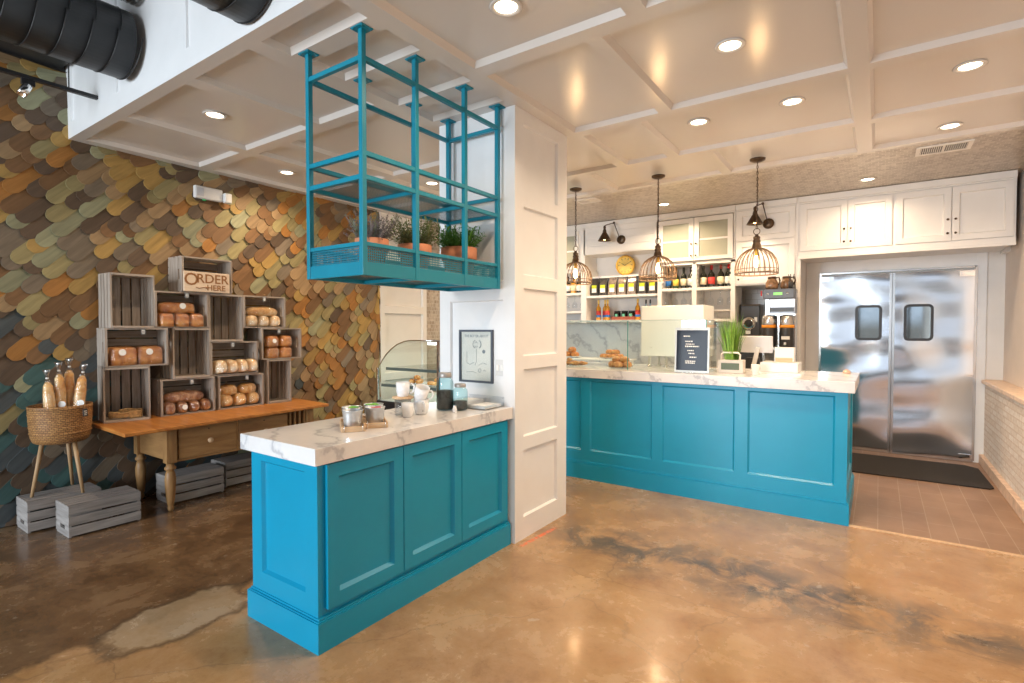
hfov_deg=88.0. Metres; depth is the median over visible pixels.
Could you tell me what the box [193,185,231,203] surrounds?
emergency light
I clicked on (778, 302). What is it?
coffee brewer
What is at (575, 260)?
pendant lamp
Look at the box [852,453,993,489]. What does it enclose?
floor mat
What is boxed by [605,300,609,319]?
bottle
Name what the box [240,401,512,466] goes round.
countertop
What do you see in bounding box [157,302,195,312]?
bread
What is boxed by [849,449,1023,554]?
floor
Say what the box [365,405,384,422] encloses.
pot
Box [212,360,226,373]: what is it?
bread
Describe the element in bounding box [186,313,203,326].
bread
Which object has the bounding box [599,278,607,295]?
coffee bag
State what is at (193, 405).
bread
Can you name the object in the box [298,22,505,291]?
shelf
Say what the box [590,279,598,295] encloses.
coffee bag
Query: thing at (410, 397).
display riser
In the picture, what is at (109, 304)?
wooden crate
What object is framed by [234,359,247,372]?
bread
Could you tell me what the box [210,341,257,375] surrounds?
wooden crate
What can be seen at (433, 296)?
wall
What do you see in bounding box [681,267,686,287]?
bottle
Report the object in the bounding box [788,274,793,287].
utensil cup
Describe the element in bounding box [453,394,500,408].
plates
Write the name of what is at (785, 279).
glass decanter
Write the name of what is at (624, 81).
ceiling
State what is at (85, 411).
tag
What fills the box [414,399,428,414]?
coffee mug
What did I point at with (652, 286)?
coffee bag
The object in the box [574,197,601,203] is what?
ceiling vent
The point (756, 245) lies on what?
pendant lamp
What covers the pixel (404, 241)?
potted herb
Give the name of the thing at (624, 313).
jar
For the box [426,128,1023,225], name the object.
ceiling
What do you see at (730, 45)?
recessed light
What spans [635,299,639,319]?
bottle
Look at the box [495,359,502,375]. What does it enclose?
light switch
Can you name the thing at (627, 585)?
floor
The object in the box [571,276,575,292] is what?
bottle
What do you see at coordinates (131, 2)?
flexible duct
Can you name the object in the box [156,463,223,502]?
wooden crate
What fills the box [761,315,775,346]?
urn
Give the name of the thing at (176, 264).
wooden crate
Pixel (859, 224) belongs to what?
upper cabinet
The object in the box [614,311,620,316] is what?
jar
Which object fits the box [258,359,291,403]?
wooden crate
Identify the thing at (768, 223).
wall sconce
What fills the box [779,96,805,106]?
recessed light
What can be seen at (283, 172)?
recessed light
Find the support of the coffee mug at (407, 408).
on the countertop at (322, 442)
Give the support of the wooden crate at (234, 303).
on the wooden crate at (250, 351)
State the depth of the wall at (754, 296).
6.87 m
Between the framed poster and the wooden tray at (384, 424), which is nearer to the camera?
the wooden tray at (384, 424)
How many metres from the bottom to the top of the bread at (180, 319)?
0.128 m
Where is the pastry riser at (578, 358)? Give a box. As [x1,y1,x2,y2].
[566,357,635,364]
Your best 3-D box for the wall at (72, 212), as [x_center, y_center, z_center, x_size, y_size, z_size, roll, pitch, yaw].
[-3.785,-0.752,3.833,0.234,4.200,13.020,1,2,35]
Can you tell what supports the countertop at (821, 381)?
on the base cabinet at (778, 451)
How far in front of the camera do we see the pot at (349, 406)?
2.87 m
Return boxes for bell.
[842,369,850,373]
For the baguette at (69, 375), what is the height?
0.590 m
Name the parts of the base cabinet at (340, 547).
door, moulding, frame, door, door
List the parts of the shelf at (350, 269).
ceiling plate, post, rail, rail, rail, rail, rail, ceiling plate, post, shelf, shelf, ceiling plate, post, rail, rail, rail, rail, rail, rail, rail, rail, rail, post, shelf, shelf, ceiling plate, post, rail, rail, rail, rail, rail, rail, rail, rail, rail, ceiling plate, post, shelf, shelf, ceiling plate, post, rail, rail, rail, rail, rail, post, ceiling plate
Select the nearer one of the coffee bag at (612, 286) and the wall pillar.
the wall pillar
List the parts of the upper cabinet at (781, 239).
door, door, crown moulding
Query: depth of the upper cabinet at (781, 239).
6.09 m
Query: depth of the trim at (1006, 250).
5.36 m
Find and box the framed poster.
[459,330,493,383]
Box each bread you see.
[107,345,136,365]
[134,346,163,364]
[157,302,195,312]
[157,313,174,326]
[163,389,202,402]
[163,401,175,413]
[171,313,188,326]
[173,402,187,412]
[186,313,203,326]
[186,400,199,411]
[197,398,210,409]
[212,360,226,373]
[220,384,237,394]
[220,395,233,406]
[222,359,237,373]
[230,392,245,405]
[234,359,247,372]
[237,383,256,393]
[243,392,258,403]
[244,359,257,371]
[245,306,276,315]
[245,315,257,326]
[255,316,268,326]
[263,335,277,346]
[263,347,278,357]
[266,316,279,326]
[277,334,291,345]
[277,346,291,357]
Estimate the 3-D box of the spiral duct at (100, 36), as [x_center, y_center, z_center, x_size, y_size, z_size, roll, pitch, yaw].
[-4.159,-1.834,0.977,0.419,0.419,5.943,1,2,35]
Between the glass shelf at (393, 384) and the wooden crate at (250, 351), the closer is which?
the wooden crate at (250, 351)
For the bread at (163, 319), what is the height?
0.127 m
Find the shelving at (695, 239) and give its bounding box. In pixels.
[566,205,741,323]
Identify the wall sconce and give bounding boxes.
[598,222,624,243]
[746,202,773,228]
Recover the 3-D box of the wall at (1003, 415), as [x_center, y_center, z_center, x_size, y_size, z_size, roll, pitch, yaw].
[4.269,0.859,4.418,0.146,0.770,2.950,1,2,35]
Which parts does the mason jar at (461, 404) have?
zinc lid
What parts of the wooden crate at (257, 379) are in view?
panel, panel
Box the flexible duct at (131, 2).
[121,0,137,4]
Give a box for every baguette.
[42,369,55,407]
[53,362,67,406]
[64,358,74,406]
[73,363,87,405]
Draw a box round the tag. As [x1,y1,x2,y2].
[82,405,87,415]
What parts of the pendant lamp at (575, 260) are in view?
chain, lamp shade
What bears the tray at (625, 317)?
on the shelving at (695, 239)
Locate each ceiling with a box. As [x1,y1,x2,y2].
[70,0,1023,221]
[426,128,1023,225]
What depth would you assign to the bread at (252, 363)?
5.05 m
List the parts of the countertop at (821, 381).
cash drawer, plate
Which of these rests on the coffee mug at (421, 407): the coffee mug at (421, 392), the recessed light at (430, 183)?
the coffee mug at (421, 392)
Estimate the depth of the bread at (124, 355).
4.21 m
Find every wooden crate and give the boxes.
[16,482,101,533]
[56,485,140,537]
[96,328,168,367]
[97,366,150,423]
[98,272,154,327]
[150,376,215,416]
[154,291,208,327]
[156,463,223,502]
[160,328,210,378]
[168,256,232,294]
[202,293,243,341]
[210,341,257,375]
[211,451,251,486]
[215,372,263,409]
[243,295,285,327]
[247,328,301,359]
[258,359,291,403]
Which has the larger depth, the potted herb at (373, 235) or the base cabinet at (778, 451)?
the base cabinet at (778, 451)
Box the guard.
[566,319,712,372]
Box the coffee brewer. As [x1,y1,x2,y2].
[761,288,797,361]
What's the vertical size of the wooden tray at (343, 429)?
0.040 m
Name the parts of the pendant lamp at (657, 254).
chain, lamp shade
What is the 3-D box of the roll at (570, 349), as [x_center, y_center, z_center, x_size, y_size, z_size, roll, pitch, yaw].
[0.671,0.088,5.889,0.091,0.060,0.092,1,2,35]
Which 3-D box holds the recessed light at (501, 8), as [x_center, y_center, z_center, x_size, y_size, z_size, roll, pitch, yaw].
[-0.028,-1.558,2.466,0.156,0.014,0.156,1,2,35]
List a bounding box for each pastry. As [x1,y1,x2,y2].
[606,354,615,357]
[612,350,619,353]
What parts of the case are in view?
corner post, frame, edge trim, shelf rail, shelf rail, door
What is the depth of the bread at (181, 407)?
4.57 m
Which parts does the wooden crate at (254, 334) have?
panel, panel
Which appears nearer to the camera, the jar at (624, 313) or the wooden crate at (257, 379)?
the wooden crate at (257, 379)
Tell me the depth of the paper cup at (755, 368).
4.41 m
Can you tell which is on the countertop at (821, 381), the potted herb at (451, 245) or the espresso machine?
the espresso machine
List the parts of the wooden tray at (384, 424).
rail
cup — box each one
[751,364,759,374]
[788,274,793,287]
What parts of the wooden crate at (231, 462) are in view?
panel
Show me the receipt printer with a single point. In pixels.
(782, 354)
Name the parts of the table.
leg, leg, drawer, drawer rail, drawer, leg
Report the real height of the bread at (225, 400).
0.144 m
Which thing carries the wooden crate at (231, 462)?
on the floor at (627, 585)
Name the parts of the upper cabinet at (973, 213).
door, rail, crown moulding, door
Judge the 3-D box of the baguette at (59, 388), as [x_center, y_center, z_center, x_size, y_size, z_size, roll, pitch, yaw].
[-3.311,0.430,3.889,0.082,0.564,0.079,-1,2,-24]
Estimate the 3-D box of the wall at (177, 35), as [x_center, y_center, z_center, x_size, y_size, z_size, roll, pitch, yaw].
[-0.862,-2.127,2.341,6.300,1.200,0.050,1,2,35]
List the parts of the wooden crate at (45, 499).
panel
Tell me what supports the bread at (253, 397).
in the wooden crate at (257, 379)
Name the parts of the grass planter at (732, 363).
panel, hoop handle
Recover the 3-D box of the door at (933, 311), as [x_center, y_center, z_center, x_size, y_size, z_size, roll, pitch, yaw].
[4.634,0.252,5.864,0.711,2.055,0.065,1,2,35]
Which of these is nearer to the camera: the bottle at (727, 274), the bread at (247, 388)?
the bread at (247, 388)
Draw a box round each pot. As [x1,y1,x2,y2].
[341,405,361,421]
[342,408,362,426]
[355,237,388,277]
[364,403,383,419]
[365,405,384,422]
[398,243,431,281]
[441,246,476,274]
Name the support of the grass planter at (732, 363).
on the countertop at (821, 381)
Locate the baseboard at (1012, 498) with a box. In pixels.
[979,454,1023,522]
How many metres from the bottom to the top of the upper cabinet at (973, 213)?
0.690 m
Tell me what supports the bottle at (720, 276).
on the shelving at (695, 239)
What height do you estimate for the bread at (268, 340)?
0.124 m
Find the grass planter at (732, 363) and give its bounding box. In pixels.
[716,309,746,373]
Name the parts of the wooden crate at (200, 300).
panel, panel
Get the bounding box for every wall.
[0,50,426,527]
[65,0,303,138]
[426,224,439,392]
[566,322,739,366]
[742,252,1005,451]
[745,288,795,360]
[984,385,1023,501]
[1003,170,1023,388]
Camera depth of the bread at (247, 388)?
5.07 m
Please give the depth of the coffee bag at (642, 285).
7.08 m
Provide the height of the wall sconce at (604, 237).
0.291 m
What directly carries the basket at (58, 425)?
on the stand
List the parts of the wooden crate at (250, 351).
panel, panel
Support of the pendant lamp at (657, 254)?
hanging from the ceiling at (624, 81)
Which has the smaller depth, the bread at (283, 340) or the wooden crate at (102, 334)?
the wooden crate at (102, 334)
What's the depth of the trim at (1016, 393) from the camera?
4.79 m
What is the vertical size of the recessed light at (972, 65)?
0.014 m
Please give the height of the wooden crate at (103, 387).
0.434 m
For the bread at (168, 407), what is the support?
in the wooden crate at (207, 386)
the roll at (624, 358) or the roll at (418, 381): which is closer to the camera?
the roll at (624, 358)
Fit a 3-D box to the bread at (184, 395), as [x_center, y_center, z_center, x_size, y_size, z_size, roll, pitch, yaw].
[-2.895,0.476,4.644,0.130,0.106,0.385,1,2,35]
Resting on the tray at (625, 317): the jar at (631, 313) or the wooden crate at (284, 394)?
the jar at (631, 313)
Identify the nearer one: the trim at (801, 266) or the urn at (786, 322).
the urn at (786, 322)
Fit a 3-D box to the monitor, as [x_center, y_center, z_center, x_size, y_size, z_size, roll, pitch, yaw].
[2.196,0.109,4.799,0.310,0.320,0.205,1,2,35]
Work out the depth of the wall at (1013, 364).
5.10 m
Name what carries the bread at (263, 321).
in the wooden crate at (278, 303)
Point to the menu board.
(692, 345)
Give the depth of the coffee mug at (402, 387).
3.19 m
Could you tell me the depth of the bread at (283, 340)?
5.36 m
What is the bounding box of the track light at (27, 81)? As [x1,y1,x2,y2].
[0,63,97,99]
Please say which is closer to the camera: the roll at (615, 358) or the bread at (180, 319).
the bread at (180, 319)
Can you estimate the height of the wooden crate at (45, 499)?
0.223 m
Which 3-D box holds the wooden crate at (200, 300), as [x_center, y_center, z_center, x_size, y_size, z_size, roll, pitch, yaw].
[-2.935,-0.273,4.631,0.259,0.310,0.434,1,2,35]
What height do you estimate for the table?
0.700 m
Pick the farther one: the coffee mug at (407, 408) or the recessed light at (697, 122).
the recessed light at (697, 122)
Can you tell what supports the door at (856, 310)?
in the wall at (996, 272)
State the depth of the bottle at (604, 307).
7.48 m
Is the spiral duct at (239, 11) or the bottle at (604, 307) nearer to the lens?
the spiral duct at (239, 11)
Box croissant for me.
[570,361,580,364]
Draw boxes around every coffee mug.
[396,381,414,396]
[401,402,413,417]
[414,384,433,399]
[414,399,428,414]
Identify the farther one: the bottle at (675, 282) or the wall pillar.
the bottle at (675, 282)
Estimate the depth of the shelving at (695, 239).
6.88 m
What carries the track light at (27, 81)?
hanging from the ceiling
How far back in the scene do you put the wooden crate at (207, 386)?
4.70 m
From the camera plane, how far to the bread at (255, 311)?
5.16 m
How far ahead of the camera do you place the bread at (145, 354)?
4.37 m
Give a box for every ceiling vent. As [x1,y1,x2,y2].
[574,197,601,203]
[915,139,974,156]
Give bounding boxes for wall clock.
[616,255,634,274]
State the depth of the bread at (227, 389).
4.92 m
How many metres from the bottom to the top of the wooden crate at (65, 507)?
0.223 m
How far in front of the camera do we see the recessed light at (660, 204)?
6.25 m
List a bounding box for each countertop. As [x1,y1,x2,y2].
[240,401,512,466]
[566,361,859,393]
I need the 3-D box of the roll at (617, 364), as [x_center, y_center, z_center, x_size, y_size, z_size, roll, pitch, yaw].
[1.028,0.222,5.144,0.092,0.060,0.091,0,1,5]
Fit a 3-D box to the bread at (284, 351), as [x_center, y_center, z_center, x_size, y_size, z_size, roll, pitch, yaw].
[-2.337,0.103,5.414,0.164,0.124,0.143,1,2,35]
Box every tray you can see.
[339,418,365,432]
[362,415,387,428]
[611,316,634,319]
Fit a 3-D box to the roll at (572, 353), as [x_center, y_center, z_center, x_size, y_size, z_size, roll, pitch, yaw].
[0.695,0.139,5.837,0.092,0.059,0.092,0,1,5]
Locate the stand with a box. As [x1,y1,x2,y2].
[26,401,92,497]
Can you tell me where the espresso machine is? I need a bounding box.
[641,305,713,367]
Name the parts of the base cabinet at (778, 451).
moulding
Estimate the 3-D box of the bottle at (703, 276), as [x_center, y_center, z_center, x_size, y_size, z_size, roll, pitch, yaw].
[2.400,-0.811,6.641,0.084,0.275,0.084,1,2,35]
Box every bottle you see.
[567,276,570,292]
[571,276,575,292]
[576,276,580,292]
[596,300,600,319]
[603,300,605,319]
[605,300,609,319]
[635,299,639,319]
[665,268,670,288]
[673,268,678,287]
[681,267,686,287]
[688,267,691,287]
[700,266,706,286]
[708,265,714,286]
[717,264,724,286]
[725,264,730,285]
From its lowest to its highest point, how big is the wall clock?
0.276 m
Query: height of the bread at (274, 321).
0.133 m
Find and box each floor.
[0,473,1023,682]
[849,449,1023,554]
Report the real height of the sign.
0.174 m
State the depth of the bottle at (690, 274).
6.71 m
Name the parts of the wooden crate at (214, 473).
panel, panel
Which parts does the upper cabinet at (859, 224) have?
door, rail, crown moulding, door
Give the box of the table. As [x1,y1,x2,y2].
[92,398,328,511]
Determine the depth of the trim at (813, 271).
5.91 m
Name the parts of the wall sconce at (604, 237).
lamp shade, wall plate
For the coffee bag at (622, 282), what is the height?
0.245 m
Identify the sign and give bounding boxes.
[183,271,229,292]
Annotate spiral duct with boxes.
[0,0,142,79]
[192,0,271,23]
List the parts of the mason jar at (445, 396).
zinc lid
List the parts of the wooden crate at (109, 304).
panel, panel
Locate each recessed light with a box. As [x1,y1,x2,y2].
[202,110,226,119]
[278,170,295,174]
[424,181,438,185]
[489,0,522,17]
[659,203,670,205]
[687,118,709,126]
[714,37,745,53]
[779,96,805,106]
[858,177,876,181]
[937,122,963,130]
[952,59,987,72]
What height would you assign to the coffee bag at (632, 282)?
0.245 m
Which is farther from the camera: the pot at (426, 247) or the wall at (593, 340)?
the wall at (593, 340)
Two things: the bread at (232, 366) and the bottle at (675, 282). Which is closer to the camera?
the bread at (232, 366)
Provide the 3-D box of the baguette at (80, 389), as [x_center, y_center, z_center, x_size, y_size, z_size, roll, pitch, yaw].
[-3.227,0.439,3.951,0.102,0.549,0.121,1,2,35]
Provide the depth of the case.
6.11 m
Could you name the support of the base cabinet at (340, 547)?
on the floor at (627, 585)
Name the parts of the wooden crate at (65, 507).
panel, panel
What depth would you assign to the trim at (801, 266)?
6.17 m
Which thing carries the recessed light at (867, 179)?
in the ceiling at (998, 151)
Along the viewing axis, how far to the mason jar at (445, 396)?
3.38 m
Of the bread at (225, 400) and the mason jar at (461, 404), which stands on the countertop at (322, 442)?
the mason jar at (461, 404)
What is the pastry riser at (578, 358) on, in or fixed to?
on the countertop at (821, 381)
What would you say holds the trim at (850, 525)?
on the floor at (627, 585)
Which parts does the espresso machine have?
leg, leg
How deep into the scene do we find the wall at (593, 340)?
7.77 m
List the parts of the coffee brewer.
leg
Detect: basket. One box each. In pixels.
[26,401,92,444]
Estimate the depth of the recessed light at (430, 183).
5.47 m
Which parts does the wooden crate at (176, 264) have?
panel, panel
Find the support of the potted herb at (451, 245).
on the shelf at (350, 269)
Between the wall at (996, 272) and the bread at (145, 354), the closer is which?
the bread at (145, 354)
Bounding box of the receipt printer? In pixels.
[774,347,795,362]
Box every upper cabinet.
[735,197,796,289]
[798,185,894,262]
[893,170,1017,257]
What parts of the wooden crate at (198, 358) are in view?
panel, panel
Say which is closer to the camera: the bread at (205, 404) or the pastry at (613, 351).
the bread at (205, 404)
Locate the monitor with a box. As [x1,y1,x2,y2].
[738,336,772,371]
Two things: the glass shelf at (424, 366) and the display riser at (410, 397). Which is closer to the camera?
the display riser at (410, 397)
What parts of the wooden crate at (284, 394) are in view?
panel, panel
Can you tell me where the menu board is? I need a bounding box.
[674,328,709,372]
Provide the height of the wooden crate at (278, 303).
0.310 m
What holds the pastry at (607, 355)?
on the plate
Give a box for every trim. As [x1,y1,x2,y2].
[0,40,67,68]
[796,197,806,370]
[805,252,987,462]
[849,524,1023,557]
[981,379,1023,404]
[1000,246,1010,254]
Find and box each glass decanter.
[765,276,780,288]
[780,276,795,288]
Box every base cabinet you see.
[247,420,510,655]
[566,377,853,525]
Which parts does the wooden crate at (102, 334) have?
panel, panel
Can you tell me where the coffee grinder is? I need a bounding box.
[740,304,763,367]
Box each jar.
[436,372,452,409]
[453,383,467,409]
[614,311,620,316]
[621,311,627,316]
[628,311,634,315]
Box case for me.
[376,340,439,409]
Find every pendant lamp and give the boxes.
[567,187,592,284]
[639,174,676,281]
[734,157,778,276]
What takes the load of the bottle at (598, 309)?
on the shelving at (695, 239)
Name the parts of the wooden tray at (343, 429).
rail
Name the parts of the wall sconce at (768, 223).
lamp shade, swing arm, wall plate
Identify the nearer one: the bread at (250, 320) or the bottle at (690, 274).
the bread at (250, 320)
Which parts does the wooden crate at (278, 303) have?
panel, panel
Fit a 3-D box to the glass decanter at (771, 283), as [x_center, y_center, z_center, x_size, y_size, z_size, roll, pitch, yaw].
[2.853,-0.644,5.813,0.132,0.138,0.145,0,1,6]
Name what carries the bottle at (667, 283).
on the shelving at (695, 239)
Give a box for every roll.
[416,379,422,383]
[568,347,575,351]
[571,352,578,355]
[612,356,620,361]
[613,361,622,367]
[620,356,628,361]
[623,361,631,367]
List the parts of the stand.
leg, leg, leg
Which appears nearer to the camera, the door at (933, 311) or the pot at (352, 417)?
the pot at (352, 417)
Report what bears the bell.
on the countertop at (821, 381)
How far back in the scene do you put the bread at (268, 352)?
5.24 m
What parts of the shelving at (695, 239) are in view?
frosted pane, glazed door, shelf, shelf, shelf, shelf, shelf, boarded panel, shelf, crown moulding, glazed door, frosted pane, shelf, glazed door, frosted pane, shelf, shelf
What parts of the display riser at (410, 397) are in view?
wooden lid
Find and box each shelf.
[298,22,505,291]
[383,378,436,387]
[394,363,436,369]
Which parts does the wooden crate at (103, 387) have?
rope coil, panel, panel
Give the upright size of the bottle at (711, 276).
0.275 m
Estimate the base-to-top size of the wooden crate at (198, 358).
0.434 m
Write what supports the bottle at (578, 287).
on the shelving at (695, 239)
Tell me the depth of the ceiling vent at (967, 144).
4.30 m
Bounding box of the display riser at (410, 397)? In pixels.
[392,395,413,413]
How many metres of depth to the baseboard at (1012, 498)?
4.56 m
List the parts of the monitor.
stand arm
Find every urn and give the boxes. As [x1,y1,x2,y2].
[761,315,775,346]
[779,314,793,346]
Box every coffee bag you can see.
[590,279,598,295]
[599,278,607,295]
[608,278,617,294]
[617,277,626,294]
[627,277,636,293]
[637,276,647,293]
[648,275,657,293]
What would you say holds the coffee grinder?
on the countertop
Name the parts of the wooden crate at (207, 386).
panel, panel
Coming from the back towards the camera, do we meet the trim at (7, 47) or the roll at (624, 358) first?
the roll at (624, 358)
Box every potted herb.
[343,208,398,277]
[385,213,439,281]
[430,223,484,274]
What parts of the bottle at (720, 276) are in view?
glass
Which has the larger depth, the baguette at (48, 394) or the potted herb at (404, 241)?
the baguette at (48, 394)
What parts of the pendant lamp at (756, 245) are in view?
bulb, lamp shade, chain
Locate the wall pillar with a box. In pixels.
[439,105,566,543]
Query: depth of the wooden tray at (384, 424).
2.79 m
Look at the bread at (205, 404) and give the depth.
4.73 m
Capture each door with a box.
[821,273,891,451]
[890,269,974,460]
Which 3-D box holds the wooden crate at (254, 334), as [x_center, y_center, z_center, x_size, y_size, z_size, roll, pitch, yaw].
[-2.412,0.019,5.394,0.259,0.310,0.434,1,2,35]
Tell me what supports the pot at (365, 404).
on the wooden tray at (384, 424)
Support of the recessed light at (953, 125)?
in the ceiling at (624, 81)
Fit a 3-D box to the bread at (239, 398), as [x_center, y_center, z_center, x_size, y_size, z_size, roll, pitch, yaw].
[-2.631,0.549,5.048,0.225,0.144,0.126,1,1,22]
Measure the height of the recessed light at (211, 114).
0.014 m
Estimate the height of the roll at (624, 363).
0.059 m
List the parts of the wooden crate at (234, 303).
panel, panel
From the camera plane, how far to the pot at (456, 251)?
3.44 m
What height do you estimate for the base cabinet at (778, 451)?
0.974 m

